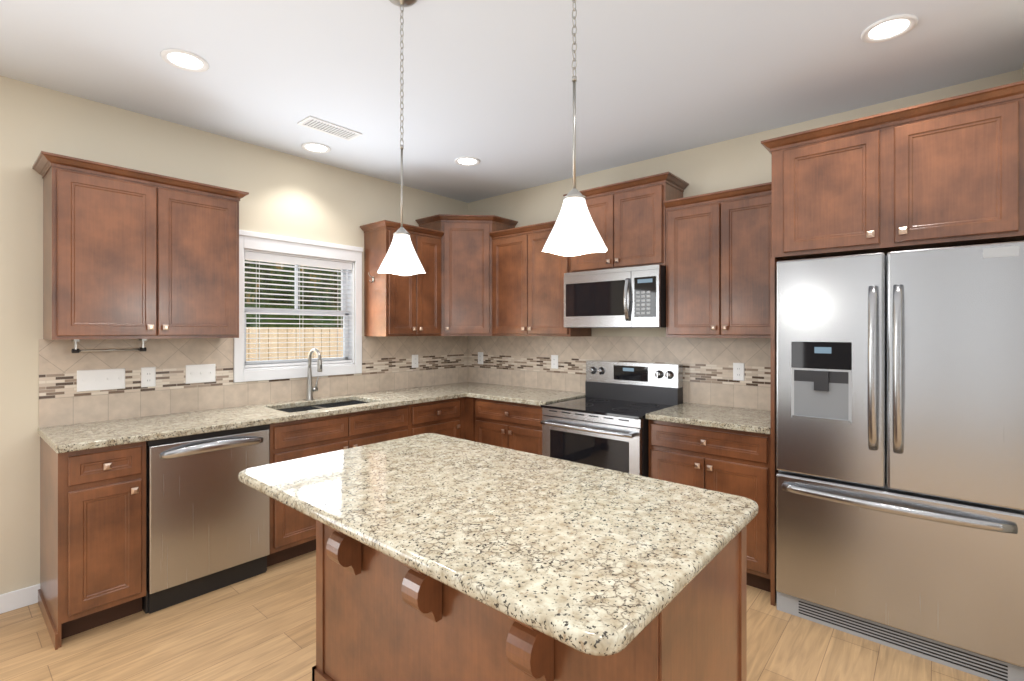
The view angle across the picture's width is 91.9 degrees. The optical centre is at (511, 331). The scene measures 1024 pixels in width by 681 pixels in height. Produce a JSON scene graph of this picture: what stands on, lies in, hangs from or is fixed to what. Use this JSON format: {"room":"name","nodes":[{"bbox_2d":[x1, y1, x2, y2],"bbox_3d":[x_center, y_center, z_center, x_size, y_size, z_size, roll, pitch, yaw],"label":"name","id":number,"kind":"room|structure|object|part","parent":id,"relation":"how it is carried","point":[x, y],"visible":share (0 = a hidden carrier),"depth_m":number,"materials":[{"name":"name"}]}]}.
{"room":"kitchen","nodes":[
{"label":"kitchen","id":0,"kind":"room"},
{"bbox_2d":[0,76,467,594],"bbox_3d":[-2.696,0.067,2.546,0.160,2.740,7.300,0,0,41],"label":"wall","id":1,"kind":"structure","parent":0,"point":[288,195],"depth_m":2.74,"materials":[{"name":"beige paint"}]},
{"bbox_2d":[0,584,39,613],"bbox_3d":[-3.759,1.389,1.179,0.014,0.095,3.840,0,0,41],"label":"baseboard","id":2,"kind":"structure","parent":1,"relation":"attached to","point":[17,599],"depth_m":2.56,"materials":[{"name":"white wood"}]},
{"bbox_2d":[32,151,248,339],"bbox_3d":[-2.087,-0.413,2.854,0.356,0.910,0.947,0,0,41],"label":"upper cabinet","id":3,"kind":"object","parent":1,"relation":"attached to","point":[128,253],"visible":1,"depth_m":2.68,"materials":[{"name":"brown wood"}]},
{"bbox_2d":[71,339,146,352],"bbox_3d":[-2.268,0.082,2.797,0.070,0.075,0.330,0,0,41],"label":"paper towel holder","id":4,"kind":"object","parent":3,"relation":"attached to","point":[76,350],"visible":0.92,"depth_m":2.77,"materials":[{"name":"silver metal"}]},
{"bbox_2d":[39,230,467,427],"bbox_3d":[-1.532,-0.088,3.867,0.187,1.201,3.155,0,0,41],"label":"backsplash","id":5,"kind":"structure","parent":1,"relation":"in","point":[386,362],"depth_m":3.40,"materials":[{"name":"tile"}]},
{"bbox_2d":[77,368,124,391],"bbox_3d":[-2.335,0.276,2.816,0.014,0.118,0.208,0,0,41],"label":"switch plate","id":6,"kind":"object","parent":5,"relation":"attached to","point":[100,379],"visible":1,"depth_m":2.81,"materials":[{"name":"white plastic"}]},
{"bbox_2d":[141,367,155,386],"bbox_3d":[-2.192,0.277,2.987,0.008,0.118,0.072,0,0,41],"label":"outlet","id":7,"kind":"object","parent":5,"relation":"attached to","point":[148,376],"visible":1,"depth_m":2.98,"materials":[{"name":"white plastic"}]},
{"bbox_2d":[186,364,215,383],"bbox_3d":[-2.007,0.274,3.197,0.014,0.118,0.170,0,0,41],"label":"switch plate","id":8,"kind":"object","parent":5,"relation":"attached to","point":[201,373],"visible":1,"depth_m":3.19,"materials":[{"name":"white plastic"}]},
{"bbox_2d":[245,251,351,367],"bbox_3d":[-1.594,-0.149,3.748,0.058,0.806,0.824,0,0,41],"label":"window blinds","id":9,"kind":"object","parent":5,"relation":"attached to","point":[270,258],"visible":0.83,"depth_m":3.70,"materials":[{"name":"white plastic"}]},
{"bbox_2d":[412,355,417,367],"bbox_3d":[-0.881,0.274,4.508,0.008,0.118,0.072,0,0,41],"label":"outlet","id":10,"kind":"object","parent":5,"relation":"attached to","point":[414,361],"visible":1,"depth_m":4.50,"materials":[{"name":"white plastic"}]},
{"bbox_2d":[360,220,443,335],"bbox_3d":[-0.922,-0.413,4.205,0.356,0.910,0.615,0,0,41],"label":"upper cabinet","id":11,"kind":"object","parent":1,"relation":"attached to","point":[399,305],"visible":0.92,"depth_m":4.08,"materials":[{"name":"brown wood"}]},
{"bbox_2d":[415,214,517,335],"bbox_3d":[-0.413,-0.488,4.559,0.665,1.060,0.665,0,0,41],"label":"upper cabinet","id":12,"kind":"object","parent":1,"relation":"attached to","point":[466,275],"visible":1,"depth_m":4.36,"materials":[{"name":"brown wood"}]},
{"bbox_2d":[0,550,990,680],"bbox_3d":[-0.098,1.487,0.306,7.300,0.100,7.300,0,0,41],"label":"floor","id":13,"kind":"structure","parent":0,"point":[261,627],"depth_m":2.26,"materials":[{"name":"brown wood"}]},
{"bbox_2d":[38,437,145,649],"bbox_3d":[-2.162,0.992,2.545,0.646,0.890,0.340,0,0,41],"label":"base cabinet","id":14,"kind":"object","parent":13,"relation":"on","point":[92,538],"visible":0.96,"depth_m":2.36,"materials":[{"name":"brown wood"}]},
{"bbox_2d":[142,424,269,613],"bbox_3d":[-1.839,0.994,2.893,0.682,0.887,0.599,0,0,41],"label":"dishwasher","id":15,"kind":"object","parent":13,"relation":"on","point":[207,521],"visible":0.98,"depth_m":2.67,"materials":[{"name":"grey metal"}]},
{"bbox_3d":[-1.604,0.623,2.691,0.063,0.061,0.505,0,0,41],"label":"handle","id":16,"kind":"part","parent":15,"relation":"part of","materials":[{"name":"silver metal"}]},
{"bbox_2d":[267,400,408,566],"bbox_3d":[-1.319,0.992,3.522,0.646,0.890,1.023,0,0,41],"label":"base cabinet","id":17,"kind":"object","parent":13,"relation":"on","point":[292,533],"visible":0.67,"depth_m":3.14,"materials":[{"name":"brown wood"}]},
{"bbox_2d":[38,382,507,452],"bbox_3d":[-1.236,0.529,3.615,0.652,0.035,3.170,0,0,41],"label":"countertop","id":18,"kind":"structure","parent":17,"relation":"on","point":[77,437],"depth_m":2.90,"materials":[{"name":"stone"}]},
{"bbox_2d":[305,348,321,400],"bbox_3d":[-1.433,0.318,3.657,0.198,0.388,0.113,0,0,41],"label":"faucet","id":19,"kind":"object","parent":18,"relation":"on","point":[309,393],"visible":1,"depth_m":3.67,"materials":[{"name":"silver metal"}]},
{"bbox_2d":[280,401,366,412],"bbox_3d":[-1.319,0.643,3.511,0.415,0.188,0.720,0,0,41],"label":"sink basin","id":20,"kind":"object","parent":18,"relation":"in","point":[306,408],"visible":0.08,"depth_m":3.69,"materials":[{"name":"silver metal"}]},
{"bbox_2d":[312,520,431,680],"bbox_3d":[-0.305,0.992,1.973,0.721,0.890,0.626,0,0,41],"label":"base cabinet","id":21,"kind":"object","parent":13,"relation":"on","point":[380,616],"depth_m":1.73,"materials":[{"name":"brown wood"}]},
{"bbox_2d":[409,398,459,437],"bbox_3d":[-0.811,0.992,4.111,0.646,0.890,0.528,0,0,41],"label":"base cabinet","id":22,"kind":"object","parent":13,"relation":"on","point":[441,417],"visible":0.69,"depth_m":3.91,"materials":[{"name":"brown wood"}]},
{"bbox_2d":[460,397,474,441],"bbox_3d":[-0.402,0.992,4.549,0.696,0.890,0.666,0,0,41],"label":"base cabinet","id":23,"kind":"object","parent":13,"relation":"on","point":[467,418],"depth_m":4.14,"materials":[{"name":"brown wood"}]},
{"bbox_2d":[466,386,584,405],"bbox_3d":[0.145,0.529,4.087,0.806,0.035,0.652,0,0,41],"label":"countertop","id":24,"kind":"structure","parent":23,"relation":"on","point":[514,394],"depth_m":4.00,"materials":[{"name":"stone"}]},
{"bbox_2d":[475,398,541,454],"bbox_3d":[0.161,0.992,4.077,0.768,0.890,0.646,0,0,41],"label":"base cabinet","id":25,"kind":"object","parent":13,"relation":"on","point":[513,426],"visible":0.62,"depth_m":3.84,"materials":[{"name":"brown wood"}]},
{"bbox_2d":[432,526,746,680],"bbox_3d":[0.241,0.992,1.502,0.721,0.890,0.626,0,0,41],"label":"base cabinet","id":26,"kind":"object","parent":13,"relation":"on","point":[701,635],"depth_m":1.29,"materials":[{"name":"brown wood"}]},
{"bbox_2d":[238,433,758,655],"bbox_3d":[-0.131,0.529,1.661,1.560,0.034,0.930,0,0,41],"label":"countertop","id":27,"kind":"structure","parent":26,"relation":"on","point":[591,560],"depth_m":1.32,"materials":[{"name":"stone"}]},
{"bbox_2d":[540,360,682,476],"bbox_3d":[0.697,0.837,3.518,0.758,1.200,0.737,0,0,41],"label":"range","id":28,"kind":"object","parent":13,"relation":"on","point":[603,422],"visible":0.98,"depth_m":3.43,"materials":[{"name":"grey metal"}]},
{"bbox_2d":[649,420,770,591],"bbox_3d":[1.306,0.992,3.090,0.708,0.890,0.646,0,0,41],"label":"base cabinet","id":29,"kind":"object","parent":13,"relation":"on","point":[733,462],"visible":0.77,"depth_m":2.79,"materials":[{"name":"brown wood"}]},
{"bbox_2d":[645,403,770,433],"bbox_3d":[1.306,0.529,3.090,0.708,0.035,0.646,0,0,41],"label":"countertop","id":30,"kind":"structure","parent":29,"relation":"on","point":[739,419],"depth_m":2.97,"materials":[{"name":"stone"}]},
{"bbox_2d":[771,241,1023,680],"bbox_3d":[1.886,0.525,2.493,0.941,1.824,0.792,0,0,41],"label":"refrigerator","id":31,"kind":"object","parent":13,"relation":"on","point":[900,450],"depth_m":2.18,"materials":[{"name":"grey metal"}]},
{"bbox_3d":[1.581,0.525,2.845,0.020,1.824,0.658,0,0,41],"label":"fridge side panel","id":32,"kind":"part","parent":31,"relation":"part of","materials":[{"name":"silver metal"}]},
{"bbox_3d":[1.536,0.177,2.407,0.448,1.070,0.065,0,0,41],"label":"door","id":33,"kind":"part","parent":31,"relation":"part of","materials":[{"name":"silver metal"}]},
{"bbox_3d":[1.707,1.028,2.259,0.901,0.608,0.065,0,0,41],"label":"drawer","id":34,"kind":"part","parent":31,"relation":"part of","materials":[{"name":"silver metal"}]},
{"bbox_3d":[1.879,0.177,2.111,0.448,1.070,0.065,0,0,41],"label":"door","id":35,"kind":"part","parent":31,"relation":"part of","materials":[{"name":"silver metal"}]},
{"bbox_2d":[0,0,1023,202],"bbox_3d":[-0.098,-1.353,0.306,7.300,0.100,7.300,0,0,41],"label":"ceiling","id":36,"kind":"structure","parent":0,"point":[488,84],"depth_m":2.46,"materials":[{"name":"white paint"}]},
{"bbox_2d":[160,49,208,71],"bbox_3d":[-1.570,-1.298,2.381,0.196,0.010,0.196,0,0,41],"label":"recessed light","id":37,"kind":"object","parent":36,"relation":"in","point":[184,60],"visible":1,"depth_m":2.38,"materials":[{"name":"white"}]},
{"bbox_2d":[301,142,330,152],"bbox_3d":[-1.388,-1.298,3.511,0.196,0.010,0.196,0,0,41],"label":"recessed light","id":38,"kind":"object","parent":36,"relation":"in","point":[313,147],"visible":0.98,"depth_m":3.50,"materials":[{"name":"white"}]},
{"bbox_2d":[297,116,361,140],"bbox_3d":[-1.165,-1.299,3.180,0.160,0.008,0.360,0,0,41],"label":"ceiling vent","id":39,"kind":"object","parent":36,"relation":"in","point":[317,124],"visible":1,"depth_m":3.17,"materials":[{"name":"white metal"}]},
{"bbox_2d":[377,0,424,275],"bbox_3d":[-0.426,-0.764,1.916,0.184,1.078,0.184,0,0,41],"label":"pendant light","id":40,"kind":"object","parent":36,"relation":"hanging from","point":[401,258],"visible":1,"depth_m":1.89,"materials":[{"name":"white glass"}]},
{"bbox_2d":[454,157,479,165],"bbox_3d":[-0.342,-1.298,3.791,0.196,0.010,0.196,0,0,41],"label":"recessed light","id":41,"kind":"object","parent":36,"relation":"in","point":[467,161],"visible":1,"depth_m":3.79,"materials":[{"name":"white"}]},
{"bbox_2d":[542,0,606,255],"bbox_3d":[0.176,-0.764,1.397,0.184,1.078,0.184,0,0,41],"label":"pendant light","id":42,"kind":"object","parent":36,"relation":"hanging from","point":[574,232],"visible":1,"depth_m":1.36,"materials":[{"name":"white glass"}]},
{"bbox_2d":[861,14,917,42],"bbox_3d":[1.621,-1.298,2.132,0.196,0.010,0.196,0,0,41],"label":"recessed light","id":43,"kind":"object","parent":36,"relation":"in","point":[889,28],"visible":1,"depth_m":2.13,"materials":[{"name":"white"}]},
{"bbox_2d":[468,69,1020,402],"bbox_3d":[2.255,0.067,2.806,7.000,2.740,0.160,0,0,41],"label":"wall","id":44,"kind":"structure","parent":0,"point":[739,162],"depth_m":3.50,"materials":[{"name":"beige paint"}]},
{"bbox_2d":[489,220,591,336],"bbox_3d":[0.224,-0.413,4.214,0.831,0.910,0.356,0,0,41],"label":"upper cabinet","id":45,"kind":"object","parent":44,"relation":"attached to","point":[527,286],"visible":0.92,"depth_m":4.09,"materials":[{"name":"brown wood"}]},
{"bbox_2d":[468,336,770,410],"bbox_3d":[0.669,0.277,4.060,2.936,0.470,0.008,0,0,41],"label":"backsplash","id":46,"kind":"structure","parent":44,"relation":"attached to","point":[525,361],"depth_m":3.82,"materials":[{"name":"tile"}]},
{"bbox_2d":[478,352,482,363],"bbox_3d":[-0.312,0.267,4.896,0.072,0.118,0.008,0,0,41],"label":"outlet","id":47,"kind":"object","parent":46,"relation":"attached to","point":[480,357],"visible":1,"depth_m":4.89,"materials":[{"name":"white plastic"}]},
{"bbox_2d":[551,355,557,368],"bbox_3d":[0.369,0.267,4.308,0.072,0.118,0.008,0,0,41],"label":"outlet","id":48,"kind":"object","parent":46,"relation":"attached to","point":[554,361],"visible":1,"depth_m":4.30,"materials":[{"name":"white plastic"}]},
{"bbox_2d":[733,363,744,380],"bbox_3d":[1.518,0.272,3.317,0.072,0.118,0.008,0,0,41],"label":"outlet","id":49,"kind":"object","parent":46,"relation":"attached to","point":[738,371],"visible":1,"depth_m":3.31,"materials":[{"name":"white plastic"}]},
{"bbox_2d":[563,172,688,272],"bbox_3d":[0.831,-0.750,3.691,0.850,0.615,0.356,0,0,41],"label":"upper cabinet","id":50,"kind":"object","parent":44,"relation":"attached to","point":[628,217],"visible":0.79,"depth_m":3.50,"materials":[{"name":"brown wood"}]},
{"bbox_2d":[564,265,665,327],"bbox_3d":[0.797,-0.233,3.652,0.762,0.416,0.458,0,0,41],"label":"microwave","id":51,"kind":"object","parent":50,"relation":"attached to","point":[630,297],"visible":1,"depth_m":3.47,"materials":[{"name":"grey metal"}]},
{"bbox_2d":[663,182,771,337],"bbox_3d":[1.396,-0.413,3.203,0.720,0.910,0.356,0,0,41],"label":"upper cabinet","id":52,"kind":"object","parent":44,"relation":"attached to","point":[718,260],"visible":0.88,"depth_m":3.10,"materials":[{"name":"brown wood"}]},
{"bbox_2d":[761,80,1023,260],"bbox_3d":[1.918,-0.696,2.536,1.018,0.614,0.686,0,0,41],"label":"upper cabinet","id":53,"kind":"object","parent":44,"relation":"attached to","point":[946,172],"visible":1,"depth_m":2.24,"materials":[{"name":"brown wood"}]},
{"bbox_2d":[1021,63,1023,80],"bbox_3d":[2.299,0.067,2.095,0.125,2.740,0.860,0,0,41],"label":"wall","id":54,"kind":"structure","parent":0,"point":[1022,74],"depth_m":2.43,"materials":[{"name":"beige paint"}]},
{"label":"outside","id":55,"kind":"structure","parent":0,"visible":0},
{"bbox_2d":[245,260,342,360],"bbox_3d":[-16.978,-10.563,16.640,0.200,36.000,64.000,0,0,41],"label":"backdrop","id":56,"kind":"structure","parent":55,"point":[311,333],"depth_m":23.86,"materials":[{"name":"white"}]}
]}

